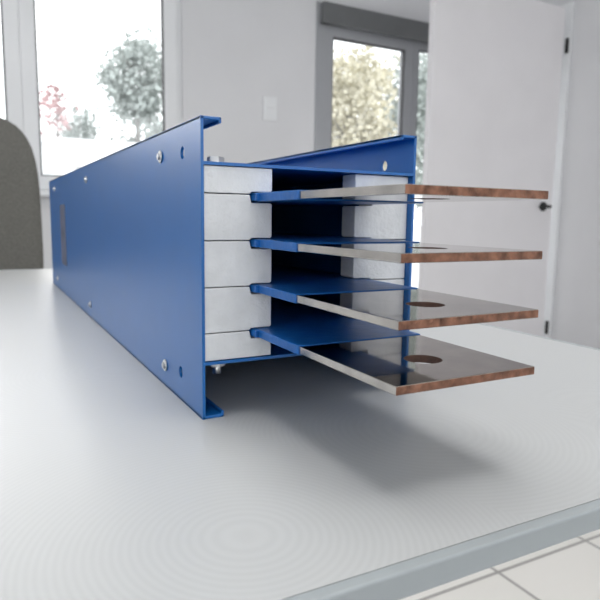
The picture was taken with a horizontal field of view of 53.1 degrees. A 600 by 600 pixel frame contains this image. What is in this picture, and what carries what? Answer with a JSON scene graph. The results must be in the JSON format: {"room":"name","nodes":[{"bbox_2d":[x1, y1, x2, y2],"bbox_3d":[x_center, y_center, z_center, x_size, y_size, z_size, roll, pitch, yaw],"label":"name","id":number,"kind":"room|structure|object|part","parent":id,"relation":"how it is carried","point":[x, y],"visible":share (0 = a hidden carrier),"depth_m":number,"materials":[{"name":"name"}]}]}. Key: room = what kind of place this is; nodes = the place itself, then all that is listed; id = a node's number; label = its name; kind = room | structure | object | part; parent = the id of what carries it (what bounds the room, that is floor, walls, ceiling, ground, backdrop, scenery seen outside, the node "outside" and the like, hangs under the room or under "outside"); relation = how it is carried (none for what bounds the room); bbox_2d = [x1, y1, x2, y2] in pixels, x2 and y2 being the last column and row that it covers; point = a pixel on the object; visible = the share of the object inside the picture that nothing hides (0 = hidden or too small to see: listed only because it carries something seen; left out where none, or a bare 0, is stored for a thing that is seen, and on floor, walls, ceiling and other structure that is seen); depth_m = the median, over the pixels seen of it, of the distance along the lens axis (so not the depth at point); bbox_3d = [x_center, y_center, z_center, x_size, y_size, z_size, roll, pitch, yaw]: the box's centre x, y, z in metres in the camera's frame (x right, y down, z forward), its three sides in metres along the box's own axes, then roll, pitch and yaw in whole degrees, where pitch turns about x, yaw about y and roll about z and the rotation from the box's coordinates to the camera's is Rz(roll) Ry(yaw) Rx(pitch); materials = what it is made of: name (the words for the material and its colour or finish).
{"room":"office","nodes":[
{"label":"office","id":0,"kind":"room"},
{"bbox_2d":[40,0,429,268],"bbox_3d":[-0.525,-1.042,3.820,9.330,2.750,0.250,-3,9,-28],"label":"wall","id":1,"kind":"structure","parent":0,"point":[235,54],"depth_m":3.75,"materials":[{"name":"paint"}]},
{"bbox_2d":[0,0,181,196],"bbox_3d":[-1.729,-1.280,2.988,2.410,1.485,0.190,-3,9,-28],"label":"window","id":2,"kind":"structure","parent":1,"relation":"in","point":[18,17],"depth_m":3.17,"materials":[{"name":"white plastic"}]},
{"bbox_2d":[263,96,276,120],"bbox_3d":[-0.190,-1.219,3.821,0.100,0.150,0.016,-3,9,-28],"label":"light switch","id":3,"kind":"object","parent":1,"relation":"attached to","point":[269,103],"visible":1,"depth_m":3.81,"materials":[{"name":"white plastic"}]},
{"bbox_2d":[314,1,428,150],"bbox_3d":[0.684,-0.853,4.372,1.360,2.259,0.150,-3,9,-28],"label":"window","id":4,"kind":"structure","parent":1,"relation":"in","point":[338,22],"depth_m":4.05,"materials":[{"name":"grey metal"}]},
{"bbox_2d":[401,529,599,599],"bbox_3d":[0.939,0.770,1.258,9.330,0.100,6.460,-3,9,-28],"label":"floor","id":5,"kind":"structure","parent":0,"point":[569,569],"depth_m":1.47,"materials":[{"name":"tile"}]},
{"bbox_2d":[0,117,43,269],"bbox_3d":[-0.873,0.079,1.503,0.600,1.150,0.573,-3,9,-28],"label":"office chair","id":6,"kind":"object","parent":5,"relation":"on","point":[21,238],"visible":0.26,"depth_m":1.68,"materials":[{"name":"fabric"}]},
{"bbox_2d":[0,269,599,599],"bbox_3d":[-0.275,0.384,0.812,0.800,0.750,1.279,-3,9,-28],"label":"work table","id":7,"kind":"object","parent":5,"relation":"on","point":[315,480],"visible":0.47,"depth_m":0.29,"materials":[{"name":"laminate"}]},
{"bbox_2d":[49,115,548,419],"bbox_3d":[-0.145,-0.061,0.669,0.157,0.176,0.940,-3,9,-28],"label":"busbar trunking","id":8,"kind":"object","parent":7,"relation":"on","point":[190,263],"visible":1,"depth_m":0.37,"materials":[{"name":"blue metal"}]},
{"bbox_3d":[-0.239,-0.067,0.698,0.014,0.176,0.800,-3,9,-28],"label":"panel","id":9,"kind":"part","parent":8,"relation":"part of","materials":[{"name":"blue metal"}]},
{"bbox_3d":[-0.178,-0.017,0.737,0.148,0.002,0.800,-3,9,-28],"label":"plate","id":10,"kind":"part","parent":8,"relation":"part of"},
{"bbox_3d":[-0.177,-0.132,0.721,0.148,0.002,0.800,-3,9,-28],"label":"plate","id":11,"kind":"part","parent":8,"relation":"part of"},
{"bbox_3d":[-0.117,-0.074,0.762,0.014,0.176,0.800,-3,9,-28],"label":"panel","id":12,"kind":"part","parent":8,"relation":"part of","materials":[{"name":"blue metal"}]},
{"bbox_2d":[537,0,599,348],"bbox_3d":[2.894,-0.740,1.978,0.150,2.750,6.260,-3,9,-28],"label":"wall","id":13,"kind":"structure","parent":0,"point":[576,303],"depth_m":3.86,"materials":[{"name":"paint"}]},
{"bbox_2d":[418,0,565,336],"bbox_3d":[1.199,-0.744,3.744,1.070,2.210,0.040,-3,9,-28],"label":"door","id":14,"kind":"structure","parent":13,"relation":"in","point":[494,67],"depth_m":3.68,"materials":[{"name":"white paint"}]},
{"bbox_2d":[539,202,551,210],"bbox_3d":[1.584,-0.609,3.908,0.131,0.060,0.072,-3,9,-28],"label":"door handle","id":15,"kind":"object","parent":14,"relation":"attached to","point":[543,205],"depth_m":3.89,"materials":[{"name":"black metal"}]},
{"bbox_2d":[545,38,568,333],"bbox_3d":[1.702,-0.724,3.983,0.022,1.930,0.022,-3,9,-28],"label":"door hinges","id":16,"kind":"object","parent":14,"relation":"attached to","point":[567,39],"depth_m":3.86,"materials":[{"name":"metal"}]},
{"bbox_2d":[543,1,574,337],"bbox_3d":[1.540,-0.835,4.338,0.020,2.261,0.820,-3,9,-28],"label":"trim","id":17,"kind":"structure","parent":13,"relation":"attached to","point":[570,7],"depth_m":3.98,"materials":[{"name":"white plastic"}]},
{"label":"outside","id":18,"kind":"structure","parent":0,"visible":0},
{"bbox_2d":[411,226,420,287],"bbox_3d":[-4.121,-4.465,39.595,90.000,0.100,66.490,-3,9,-28],"label":"ground","id":19,"kind":"structure","parent":18,"point":[416,229],"depth_m":12.19,"materials":[{"name":"white"}]},
{"bbox_2d":[39,84,77,136],"bbox_3d":[-7.491,-4.176,18.701,1.395,4.913,1.824,-3,9,-28],"label":"tree","id":20,"kind":"object","parent":19,"relation":"on","point":[59,117],"visible":0.44,"depth_m":18.32,"materials":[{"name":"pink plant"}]},
{"bbox_2d":[41,96,108,139],"bbox_3d":[-8.255,-4.983,23.003,3.623,5.320,4.032,-3,9,-28],"label":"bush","id":21,"kind":"object","parent":19,"relation":"on","point":[85,128],"visible":0.2,"depth_m":22.24,"materials":[{"name":"green plant"}]},
{"bbox_2d":[41,136,134,174],"bbox_3d":[-4.869,-2.773,16.819,5.600,2.720,4.400,-3,9,-28],"label":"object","id":22,"kind":"structure","parent":19,"relation":"on","point":[60,156],"depth_m":14.12,"materials":[{"name":"white plastic"}]},
{"bbox_2d":[91,27,161,142],"bbox_3d":[-5.545,-5.678,20.888,3.312,7.351,4.125,-3,9,-28],"label":"tree","id":23,"kind":"object","parent":19,"relation":"on","point":[142,103],"visible":0.59,"depth_m":20.01,"materials":[{"name":"green plant"}]},
{"bbox_2d":[332,46,419,170],"bbox_3d":[1.198,-4.303,16.718,3.366,5.953,4.257,-3,9,-28],"label":"autumn tree","id":24,"kind":"object","parent":19,"relation":"on","point":[354,91],"visible":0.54,"depth_m":15.69,"materials":[{"name":"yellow plant"}]},
{"bbox_2d":[376,52,427,219],"bbox_3d":[4.337,-5.531,20.940,4.222,7.327,5.951,-3,9,-28],"label":"autumn tree","id":25,"kind":"object","parent":19,"relation":"on","point":[422,82],"visible":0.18,"depth_m":20.41,"materials":[{"name":"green plant"}]}
]}

